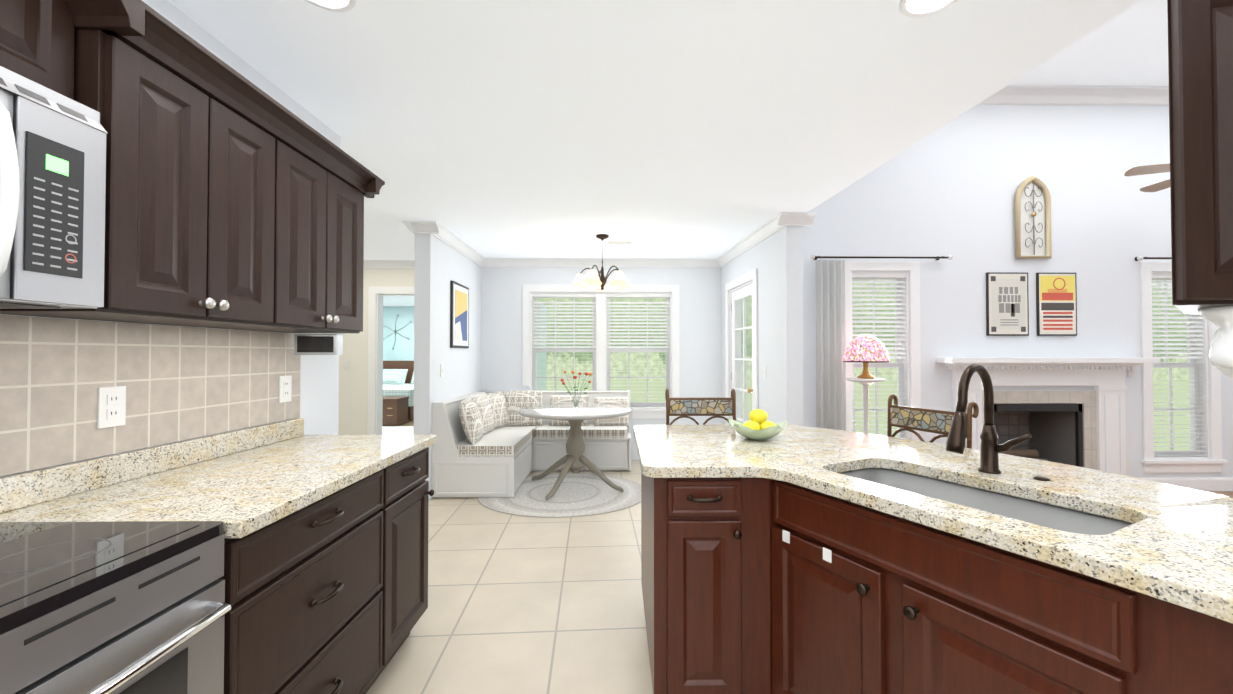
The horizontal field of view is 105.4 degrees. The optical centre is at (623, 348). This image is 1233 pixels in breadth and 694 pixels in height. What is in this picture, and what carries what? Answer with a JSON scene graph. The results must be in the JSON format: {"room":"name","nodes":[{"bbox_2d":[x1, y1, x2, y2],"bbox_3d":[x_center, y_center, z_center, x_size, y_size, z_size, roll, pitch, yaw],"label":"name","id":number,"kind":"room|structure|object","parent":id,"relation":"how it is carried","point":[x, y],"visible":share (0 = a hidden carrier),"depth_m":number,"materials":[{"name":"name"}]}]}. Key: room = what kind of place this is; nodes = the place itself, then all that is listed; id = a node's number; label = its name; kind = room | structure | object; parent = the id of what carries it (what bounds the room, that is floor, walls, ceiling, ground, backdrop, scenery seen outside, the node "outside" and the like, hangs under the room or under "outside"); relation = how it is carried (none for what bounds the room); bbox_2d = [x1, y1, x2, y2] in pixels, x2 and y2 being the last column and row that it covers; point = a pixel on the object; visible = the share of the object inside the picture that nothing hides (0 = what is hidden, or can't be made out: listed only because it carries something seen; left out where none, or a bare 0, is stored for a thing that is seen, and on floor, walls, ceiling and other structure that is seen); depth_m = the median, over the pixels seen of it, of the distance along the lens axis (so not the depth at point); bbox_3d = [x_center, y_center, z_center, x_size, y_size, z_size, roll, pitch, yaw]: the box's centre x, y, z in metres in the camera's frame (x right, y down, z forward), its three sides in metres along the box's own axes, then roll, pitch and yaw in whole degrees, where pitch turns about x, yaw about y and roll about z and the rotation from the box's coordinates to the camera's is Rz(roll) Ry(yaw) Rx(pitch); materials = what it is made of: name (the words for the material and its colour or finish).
{"room":"kitchen","nodes":[
{"label":"kitchen","id":0,"kind":"room"},
{"bbox_2d":[0,0,340,477],"bbox_3d":[-1.560,0.065,0.441,0.140,2.460,4.130,0,-1,-1],"label":"wall","id":1,"kind":"structure","parent":0,"point":[319,394],"depth_m":2.23,"materials":[{"name":"white paint"}]},
{"bbox_2d":[0,0,79,102],"bbox_3d":[-1.359,-0.698,0.872,0.268,0.323,0.376,0,-1,-1],"label":"upper cabinet","id":2,"kind":"object","parent":1,"relation":"attached to","point":[40,39],"depth_m":1.00,"materials":[{"name":"brown wood"}]},
{"bbox_2d":[0,66,107,308],"bbox_3d":[-1.295,-0.312,0.679,0.391,0.443,0.742,0,-1,-1],"label":"microwave","id":3,"kind":"object","parent":2,"relation":"attached to","point":[52,189],"visible":0.98,"depth_m":0.95,"materials":[{"name":"silver metal"}]},
{"bbox_2d":[0,0,283,331],"bbox_3d":[-1.335,-0.438,1.323,0.328,0.718,0.529,0,-1,-1],"label":"upper cabinet","id":4,"kind":"object","parent":1,"relation":"attached to","point":[234,199],"depth_m":1.24,"materials":[{"name":"brown wood"}]},
{"bbox_2d":[0,315,300,476],"bbox_3d":[-1.488,0.143,0.781,0.008,0.455,2.810,0,-1,-1],"label":"tile backsplash","id":5,"kind":"structure","parent":1,"relation":"attached to","point":[180,383],"depth_m":1.42,"materials":[{"name":"tile"}]},
{"bbox_2d":[97,386,125,428],"bbox_3d":[-1.487,0.170,1.368,0.009,0.116,0.072,0,-1,-1],"label":"electrical outlet plate","id":6,"kind":"object","parent":5,"relation":"attached to","point":[111,406],"depth_m":1.36,"materials":[{"name":"white plastic"}]},
{"bbox_2d":[279,375,291,402],"bbox_3d":[-1.496,0.180,2.082,0.009,0.116,0.072,0,-1,-1],"label":"electrical outlet plate","id":7,"kind":"object","parent":5,"relation":"attached to","point":[285,382],"depth_m":2.08,"materials":[{"name":"white plastic"}]},
{"bbox_2d":[280,112,371,332],"bbox_3d":[-1.342,-0.430,1.867,0.328,0.718,0.559,0,-1,-1],"label":"upper cabinet","id":8,"kind":"object","parent":1,"relation":"attached to","point":[324,192],"depth_m":1.83,"materials":[{"name":"brown wood"}]},
{"bbox_2d":[294,334,342,354],"bbox_3d":[-1.366,-0.017,2.106,0.190,0.095,0.046,0,-1,-1],"label":"tv","id":9,"kind":"object","parent":8,"relation":"attached to","point":[318,344],"visible":1,"depth_m":2.08,"materials":[{"name":"silver metal"}]},
{"bbox_2d":[338,268,414,434],"bbox_3d":[-3.001,0.143,5.927,2.240,2.460,0.140,0,-1,-1],"label":"wall","id":10,"kind":"structure","parent":0,"point":[353,399],"depth_m":5.85,"materials":[{"name":"white paint"}]},
{"bbox_2d":[344,359,349,367],"bbox_3d":[-3.435,0.191,5.843,0.070,0.120,0.010,0,-1,-1],"label":"light switch","id":11,"kind":"object","parent":10,"relation":"attached to","point":[346,363],"visible":1,"depth_m":5.84,"materials":[{"name":"white plastic"}]},
{"bbox_2d":[363,260,414,434],"bbox_3d":[-3.001,0.142,5.887,2.240,2.456,0.220,0,-1,-1],"label":"door frame","id":12,"kind":"structure","parent":10,"relation":"attached to","point":[375,370],"depth_m":5.85,"materials":[{"name":"white wood"}]},
{"bbox_2d":[383,295,413,305],"bbox_3d":[-4.307,-1.089,8.678,4.700,0.080,5.360,0,-1,-1],"label":"ceiling","id":13,"kind":"structure","parent":0,"point":[398,300],"depth_m":10.12,"materials":[{"name":"white paint"}]},
{"bbox_2d":[383,306,413,360],"bbox_3d":[-4.343,0.220,11.409,4.680,2.460,0.140,0,-1,-1],"label":"wall","id":14,"kind":"structure","parent":0,"point":[403,350],"depth_m":11.33,"materials":[{"name":"teal paint"}]},
{"bbox_2d":[383,314,411,349],"bbox_3d":[-5.492,-0.391,11.321,0.803,0.860,0.018,0,-1,-1],"label":"wall art","id":15,"kind":"object","parent":14,"relation":"attached to","point":[395,331],"visible":0.75,"depth_m":11.32,"materials":[{"name":"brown metal"}]},
{"bbox_2d":[399,420,413,425],"bbox_3d":[-4.307,1.441,8.642,4.700,0.060,5.360,0,-1,-1],"label":"floor","id":16,"kind":"structure","parent":0,"point":[410,423],"depth_m":8.69,"materials":[{"name":"brown"}]},
{"bbox_2d":[382,396,409,425],"bbox_3d":[-4.327,1.155,8.672,0.540,0.488,0.508,0,-1,-1],"label":"chest","id":17,"kind":"object","parent":16,"relation":"on","point":[395,410],"visible":0.6,"depth_m":8.45,"materials":[{"name":"brown wood"}]},
{"bbox_2d":[382,426,413,434],"bbox_3d":[-4.394,1.391,7.646,2.100,0.011,1.450,0,-1,-1],"label":"bedroom rug","id":18,"kind":"object","parent":16,"relation":"on","point":[392,430],"depth_m":7.92,"materials":[{"name":"white carpet"}]},
{"bbox_2d":[383,361,413,420],"bbox_3d":[-4.936,0.846,10.072,1.780,1.130,2.180,0,-1,-1],"label":"bed","id":19,"kind":"object","parent":16,"relation":"on","point":[398,378],"visible":0.33,"depth_m":10.65,"materials":[{"name":"fabric"}]},
{"bbox_2d":[413,234,546,499],"bbox_3d":[-1.856,0.170,7.842,0.180,2.460,7.340,0,-1,-1],"label":"wall","id":20,"kind":"structure","parent":0,"point":[440,265],"depth_m":4.43,"materials":[{"name":"white paint"}]},
{"bbox_2d":[402,221,421,234],"bbox_3d":[-1.901,-1.063,4.348,0.080,0.090,0.480,0,-1,-1],"label":"crown molding","id":21,"kind":"structure","parent":20,"relation":"attached to","point":[413,226],"depth_m":4.13,"materials":[{"name":"white wood"}]},
{"bbox_2d":[440,364,443,376],"bbox_3d":[-1.715,0.212,4.452,0.010,0.116,0.070,0,-1,-1],"label":"light switch","id":22,"kind":"object","parent":20,"relation":"attached to","point":[442,370],"depth_m":4.44,"materials":[{"name":"white plastic"}]},
{"bbox_2d":[422,221,485,266],"bbox_3d":[-1.692,-1.055,4.888,0.090,0.090,1.555,0,-1,-1],"label":"crown molding","id":23,"kind":"structure","parent":20,"relation":"attached to","point":[434,228],"depth_m":4.61,"materials":[{"name":"white wood"}]},
{"bbox_2d":[450,281,468,347],"bbox_3d":[-1.713,-0.336,4.940,0.026,0.670,0.520,0,-1,-1],"label":"framed picture","id":24,"kind":"object","parent":20,"relation":"attached to","point":[459,315],"visible":1,"depth_m":4.88,"materials":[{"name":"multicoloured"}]},
{"bbox_2d":[366,460,652,693],"bbox_3d":[-1.172,1.349,2.118,5.800,0.060,7.510,0,-1,-1],"label":"floor","id":25,"kind":"structure","parent":0,"point":[525,605],"depth_m":2.39,"materials":[{"name":"beige tile"}]},
{"bbox_2d":[0,521,230,693],"bbox_3d":[-1.153,0.838,0.666,0.676,0.918,0.746,0,-1,-1],"label":"range","id":26,"kind":"object","parent":25,"relation":"on","point":[133,607],"visible":1,"depth_m":0.85,"materials":[{"name":"silver metal"}]},
{"bbox_2d":[219,447,433,693],"bbox_3d":[-1.178,0.874,1.607,0.650,0.872,1.126,0,-1,-1],"label":"base cabinet","id":27,"kind":"object","parent":25,"relation":"on","point":[328,594],"visible":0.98,"depth_m":1.43,"materials":[{"name":"brown wood"}]},
{"bbox_2d":[0,418,436,537],"bbox_3d":[-1.184,0.376,1.631,0.638,0.120,1.164,0,-1,-1],"label":"countertop","id":28,"kind":"structure","parent":27,"relation":"on","point":[241,483],"depth_m":1.36,"materials":[{"name":"stone"}]},
{"bbox_2d":[432,390,630,496],"bbox_3d":[-0.816,0.915,4.977,1.819,0.867,1.529,0,-1,-1],"label":"bench","id":29,"kind":"object","parent":25,"relation":"on","point":[492,444],"visible":0.92,"depth_m":4.83,"materials":[{"name":"white paint"}]},
{"bbox_2d":[478,473,640,517],"bbox_3d":[-0.551,1.346,4.391,1.560,0.008,1.360,0,-1,-1],"label":"round rug","id":30,"kind":"object","parent":25,"relation":"on","point":[577,495],"visible":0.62,"depth_m":4.18,"materials":[{"name":"grey fabric"}]},
{"bbox_2d":[519,403,630,500],"bbox_3d":[-0.464,0.967,4.578,1.090,0.750,1.090,0,-1,-1],"label":"round table","id":31,"kind":"object","parent":30,"relation":"on","point":[574,460],"visible":0.98,"depth_m":4.49,"materials":[{"name":"grey wood"}]},
{"bbox_2d":[561,371,592,408],"bbox_3d":[-0.457,0.404,4.614,0.315,0.374,0.154,0,-1,-9],"label":"vase","id":32,"kind":"object","parent":31,"relation":"on","point":[575,404],"visible":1,"depth_m":4.61,"materials":[{"name":"clear glass"}]},
{"bbox_2d":[665,389,735,424],"bbox_3d":[0.481,0.787,2.694,0.452,1.079,0.485,0,-1,-1],"label":"stool","id":33,"kind":"object","parent":25,"relation":"on","point":[689,407],"visible":0.29,"depth_m":2.88,"materials":[{"name":"brown metal"}]},
{"bbox_2d":[641,471,760,693],"bbox_3d":[0.315,0.879,2.011,0.430,0.872,0.855,0,-1,-1],"label":"base cabinet","id":34,"kind":"object","parent":25,"relation":"on","point":[759,586],"depth_m":1.59,"materials":[{"name":"brown wood"}]},
{"bbox_2d":[887,394,978,448],"bbox_3d":[1.303,0.780,2.224,0.485,1.079,0.452,0,-1,-20],"label":"stool","id":35,"kind":"object","parent":25,"relation":"on","point":[907,418],"visible":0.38,"depth_m":2.29,"materials":[{"name":"brown metal"}]},
{"bbox_2d":[761,478,1232,693],"bbox_3d":[0.844,0.865,0.989,0.722,0.872,1.414,0,-1,-1],"label":"base cabinet","id":36,"kind":"object","parent":25,"relation":"on","point":[856,598],"depth_m":1.12,"materials":[{"name":"brown wood"}]},
{"bbox_2d":[633,425,848,480],"bbox_3d":[0.390,0.423,2.017,0.660,0.038,1.025,0,-1,-1],"label":"countertop","id":37,"kind":"structure","parent":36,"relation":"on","point":[664,451],"depth_m":1.79,"materials":[{"name":"stone"}]},
{"bbox_2d":[728,409,786,439],"bbox_3d":[0.609,0.338,2.100,0.251,0.132,0.259,0,-1,-1],"label":"bowl","id":38,"kind":"object","parent":37,"relation":"on","point":[757,426],"visible":1,"depth_m":2.05,"materials":[{"name":"green ceramic"}]},
{"bbox_2d":[797,426,912,472],"bbox_3d":[0.871,0.422,1.983,0.060,0.038,1.099,0,-1,-1],"label":"countertop","id":39,"kind":"structure","parent":36,"relation":"on","point":[798,427],"depth_m":1.82,"materials":[{"name":"stone"}]},
{"bbox_2d":[781,425,1104,575],"bbox_3d":[0.680,0.418,1.696,0.330,0.038,1.673,0,-1,-1],"label":"countertop","id":40,"kind":"structure","parent":36,"relation":"on","point":[1023,538],"depth_m":1.15,"materials":[{"name":"stone"}]},
{"bbox_2d":[801,426,1232,623],"bbox_3d":[1.266,0.366,0.773,0.699,0.116,3.529,0,-1,-1],"label":"countertop","id":41,"kind":"structure","parent":36,"relation":"on","point":[1173,544],"depth_m":1.23,"materials":[{"name":"stone"}]},
{"bbox_2d":[840,468,1131,534],"bbox_3d":[0.954,0.539,1.345,0.405,0.208,0.760,0,-1,-27],"label":"sink basin","id":42,"kind":"object","parent":41,"relation":"in","point":[1050,516],"depth_m":1.41,"materials":[{"name":"silver metal"}]},
{"bbox_2d":[946,363,1031,473],"bbox_3d":[1.096,0.221,1.463,0.235,0.348,0.146,0,-1,-1],"label":"faucet","id":43,"kind":"object","parent":41,"relation":"on","point":[990,448],"visible":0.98,"depth_m":1.47,"materials":[{"name":"brown metal"}]},
{"bbox_2d":[1033,476,1050,480],"bbox_3d":[1.259,0.391,1.413,0.040,0.007,0.039,0,-1,-1],"label":"button","id":44,"kind":"object","parent":41,"relation":"on","point":[1041,478],"visible":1,"depth_m":1.40,"materials":[{"name":"brown metal"}]},
{"bbox_2d":[1045,527,1204,613],"bbox_3d":[0.884,0.408,0.967,0.060,0.038,0.448,0,-1,-1],"label":"countertop","id":45,"kind":"structure","parent":36,"relation":"on","point":[1119,569],"depth_m":0.82,"materials":[{"name":"stone"}]},
{"bbox_2d":[481,267,721,459],"bbox_3d":[-0.180,0.141,5.834,3.120,2.460,0.140,0,-1,-1],"label":"wall","id":46,"kind":"structure","parent":0,"point":[699,326],"depth_m":5.77,"materials":[{"name":"white paint"}]},
{"bbox_2d":[486,258,713,266],"bbox_3d":[-0.264,-1.043,5.740,2.950,0.090,0.080,0,-1,-1],"label":"crown molding","id":47,"kind":"structure","parent":46,"relation":"attached to","point":[490,262],"depth_m":5.74,"materials":[{"name":"white wood"}]},
{"bbox_2d":[522,284,679,418],"bbox_3d":[-0.259,0.041,5.811,1.940,1.640,0.184,0,-1,-1],"label":"nook window","id":48,"kind":"structure","parent":46,"relation":"in","point":[601,348],"depth_m":5.78,"materials":[{"name":"white"}]},
{"bbox_2d":[168,0,1140,259],"bbox_3d":[-1.172,-1.181,2.154,5.800,0.080,7.510,0,-1,-1],"label":"ceiling","id":49,"kind":"structure","parent":0,"point":[646,128],"depth_m":2.13,"materials":[{"name":"white paint"}]},
{"bbox_2d":[305,0,355,11],"bbox_3d":[-0.963,-1.145,1.501,0.189,0.008,0.189,0,-1,-10],"label":"recessed light","id":50,"kind":"object","parent":49,"relation":"in","point":[331,5],"depth_m":1.56,"materials":[{"name":"white"}]},
{"bbox_2d":[571,234,631,290],"bbox_3d":[-0.216,-0.836,4.615,0.611,0.539,0.615,0,-1,-1],"label":"chandelier","id":51,"kind":"object","parent":49,"relation":"hanging from","point":[618,281],"visible":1,"depth_m":4.56,"materials":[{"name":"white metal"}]},
{"bbox_2d":[607,241,631,244],"bbox_3d":[-0.037,-1.097,4.888,0.260,0.006,0.150,0,-1,-1],"label":"ceiling vent","id":52,"kind":"object","parent":49,"relation":"in","point":[619,242],"visible":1,"depth_m":4.89,"materials":[{"name":"white"}]},
{"bbox_2d":[899,0,956,16],"bbox_3d":[1.007,-1.145,1.526,0.189,0.008,0.189,0,-1,-10],"label":"recessed light","id":53,"kind":"object","parent":49,"relation":"in","point":[915,8],"depth_m":1.57,"materials":[{"name":"white"}]},
{"bbox_2d":[721,226,803,425],"bbox_3d":[1.351,0.129,4.933,0.140,2.460,2.034,0,-1,-5],"label":"wall","id":54,"kind":"structure","parent":0,"point":[775,259],"depth_m":4.09,"materials":[{"name":"white paint"}]},
{"bbox_2d":[725,268,757,424],"bbox_3d":[1.316,0.294,5.061,0.184,2.128,1.000,0,-1,-5],"label":"french door","id":55,"kind":"structure","parent":54,"relation":"in","point":[743,292],"depth_m":5.19,"materials":[{"name":"white wood"}]},
{"bbox_2d":[714,212,793,266],"bbox_3d":[1.249,-1.057,4.773,0.208,0.090,1.860,0,-1,-1],"label":"crown molding","id":56,"kind":"structure","parent":54,"relation":"attached to","point":[776,223],"depth_m":4.47,"materials":[{"name":"white wood"}]},
{"bbox_2d":[802,104,1232,477],"bbox_3d":[4.303,-0.547,4.522,5.670,3.800,0.140,0,-1,-1],"label":"wall","id":57,"kind":"structure","parent":0,"point":[949,188],"depth_m":4.45,"materials":[{"name":"white paint"}]},
{"bbox_2d":[810,255,952,259],"bbox_3d":[2.390,-0.843,4.377,1.324,0.051,0.104,0,-1,-1],"label":"curtain rod","id":58,"kind":"object","parent":57,"relation":"attached to","point":[950,257],"depth_m":4.34,"materials":[{"name":"brown metal"}]},
{"bbox_2d":[815,259,845,430],"bbox_3d":[1.913,0.258,4.324,0.275,2.145,0.046,0,-1,-1],"label":"sheer curtain","id":59,"kind":"object","parent":58,"relation":"hanging from","point":[830,346],"visible":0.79,"depth_m":4.33,"materials":[{"name":"white fabric"}]},
{"bbox_2d":[845,261,920,440],"bbox_3d":[2.418,0.177,4.464,0.780,1.990,0.184,0,-1,-1],"label":"living room window","id":60,"kind":"structure","parent":57,"relation":"in","point":[905,275],"depth_m":4.43,"materials":[{"name":"white"}]},
{"bbox_2d":[986,272,1028,335],"bbox_3d":[3.624,-0.416,4.428,0.390,0.595,0.021,0,-1,-1],"label":"poster","id":61,"kind":"object","parent":57,"relation":"attached to","point":[1007,306],"visible":1,"depth_m":4.42,"materials":[{"name":"grey paper"}]},
{"bbox_2d":[1015,176,1051,257],"bbox_3d":[3.864,-1.236,4.426,0.346,0.782,0.056,0,-1,-1],"label":"arch frame","id":62,"kind":"object","parent":57,"relation":"attached to","point":[1033,217],"visible":0.98,"depth_m":4.43,"materials":[{"name":"beige wood"}]},
{"bbox_2d":[1036,273,1076,335],"bbox_3d":[4.094,-0.416,4.434,0.370,0.595,0.021,0,-1,-1],"label":"poster","id":63,"kind":"object","parent":57,"relation":"attached to","point":[1056,304],"visible":1,"depth_m":4.42,"materials":[{"name":"multicoloured paper"}]},
{"bbox_2d":[979,85,1168,105],"bbox_3d":[4.234,-2.382,4.425,5.530,0.130,0.100,0,-1,-1],"label":"crown molding","id":64,"kind":"structure","parent":57,"relation":"attached to","point":[1079,95],"depth_m":4.42,"materials":[{"name":"white"}]},
{"bbox_2d":[1126,458,1130,469],"bbox_3d":[4.754,1.094,4.430,0.070,0.115,0.006,0,-1,-1],"label":"outlet","id":65,"kind":"object","parent":57,"relation":"attached to","point":[1128,460],"depth_m":4.43,"materials":[{"name":"white plastic"}]},
{"bbox_2d":[1128,366,1134,376],"bbox_3d":[4.809,0.214,4.440,0.070,0.115,0.011,0,-1,-1],"label":"light switch","id":66,"kind":"object","parent":57,"relation":"attached to","point":[1131,373],"depth_m":4.44,"materials":[{"name":"white plastic"}]},
{"bbox_2d":[1135,256,1171,260],"bbox_3d":[5.459,-0.842,4.417,1.324,0.051,0.104,0,-1,-1],"label":"curtain rod","id":67,"kind":"object","parent":57,"relation":"attached to","point":[1139,258],"depth_m":4.37,"materials":[{"name":"brown metal"}]},
{"bbox_2d":[1140,262,1227,472],"bbox_3d":[5.278,0.177,4.501,0.780,1.990,0.184,0,-1,-1],"label":"living room window","id":68,"kind":"structure","parent":57,"relation":"in","point":[1202,384],"depth_m":4.46,"materials":[{"name":"white"}]},
{"bbox_2d":[1140,478,1232,490],"bbox_3d":[5.934,1.287,4.438,2.130,0.125,0.014,0,-1,-1],"label":"baseboard","id":69,"kind":"structure","parent":57,"relation":"attached to","point":[1213,484],"depth_m":4.42,"materials":[{"name":"white"}]},
{"bbox_2d":[1009,0,1168,85],"bbox_3d":[4.387,-2.529,1.555,5.580,0.080,6.130,0,-1,-1],"label":"ceiling","id":70,"kind":"structure","parent":0,"point":[1128,47],"depth_m":3.95,"materials":[{"name":"white paint"}]},
{"bbox_2d":[1124,163,1169,191],"bbox_3d":[4.635,-1.903,3.584,1.258,1.114,1.218,0,-1,-1],"label":"ceiling fan","id":71,"kind":"object","parent":70,"relation":"hanging from","point":[1150,169],"visible":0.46,"depth_m":3.73,"materials":[{"name":"brown wood"}]},
{"bbox_2d":[1205,491,1232,497],"bbox_3d":[4.270,1.339,1.429,5.535,0.060,5.990,0,-1,-1],"label":"floor","id":72,"kind":"structure","parent":0,"point":[1228,493],"depth_m":4.40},
{"bbox_2d":[842,334,889,433],"bbox_3d":[2.103,0.610,4.066,0.370,1.468,0.370,0,-1,-1],"label":"lamp","id":73,"kind":"object","parent":72,"relation":"on","point":[866,349],"visible":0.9,"depth_m":3.99,"materials":[{"name":"pink glass"}]},
{"bbox_2d":[936,357,1160,475],"bbox_3d":[3.897,0.720,4.597,1.900,1.263,0.762,0,-1,-1],"label":"fireplace","id":74,"kind":"object","parent":72,"relation":"on","point":[1064,427],"visible":0.77,"depth_m":4.39,"materials":[{"name":"white"}]},
{"bbox_3d":[1.689,-0.613,-0.172,0.140,3.800,2.800,0,-1,-1],"label":"wall","id":75,"kind":"structure","parent":0,"visible":0},
{"bbox_2d":[1167,0,1232,314],"bbox_3d":[1.342,-0.443,1.012,0.517,0.718,0.386,0,-1,-1],"label":"upper cabinet","id":76,"kind":"object","parent":75,"relation":"attached to","point":[1200,53],"visible":0.96,"depth_m":0.87,"materials":[{"name":"brown wood"}]},
{"bbox_2d":[1198,306,1232,377],"bbox_3d":[1.390,-0.010,0.927,0.395,0.148,0.124,0,-1,11],"label":"paper towel holder","id":77,"kind":"object","parent":76,"relation":"attached to","point":[1220,355],"visible":1,"depth_m":0.95,"materials":[{"name":"white paper"}]},
{"label":"outside","id":78,"kind":"structure","parent":0,"visible":0},
{"bbox_2d":[537,280,1189,449],"bbox_3d":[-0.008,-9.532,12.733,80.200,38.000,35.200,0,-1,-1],"label":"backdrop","id":79,"kind":"structure","parent":78,"point":[561,367],"depth_m":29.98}
]}

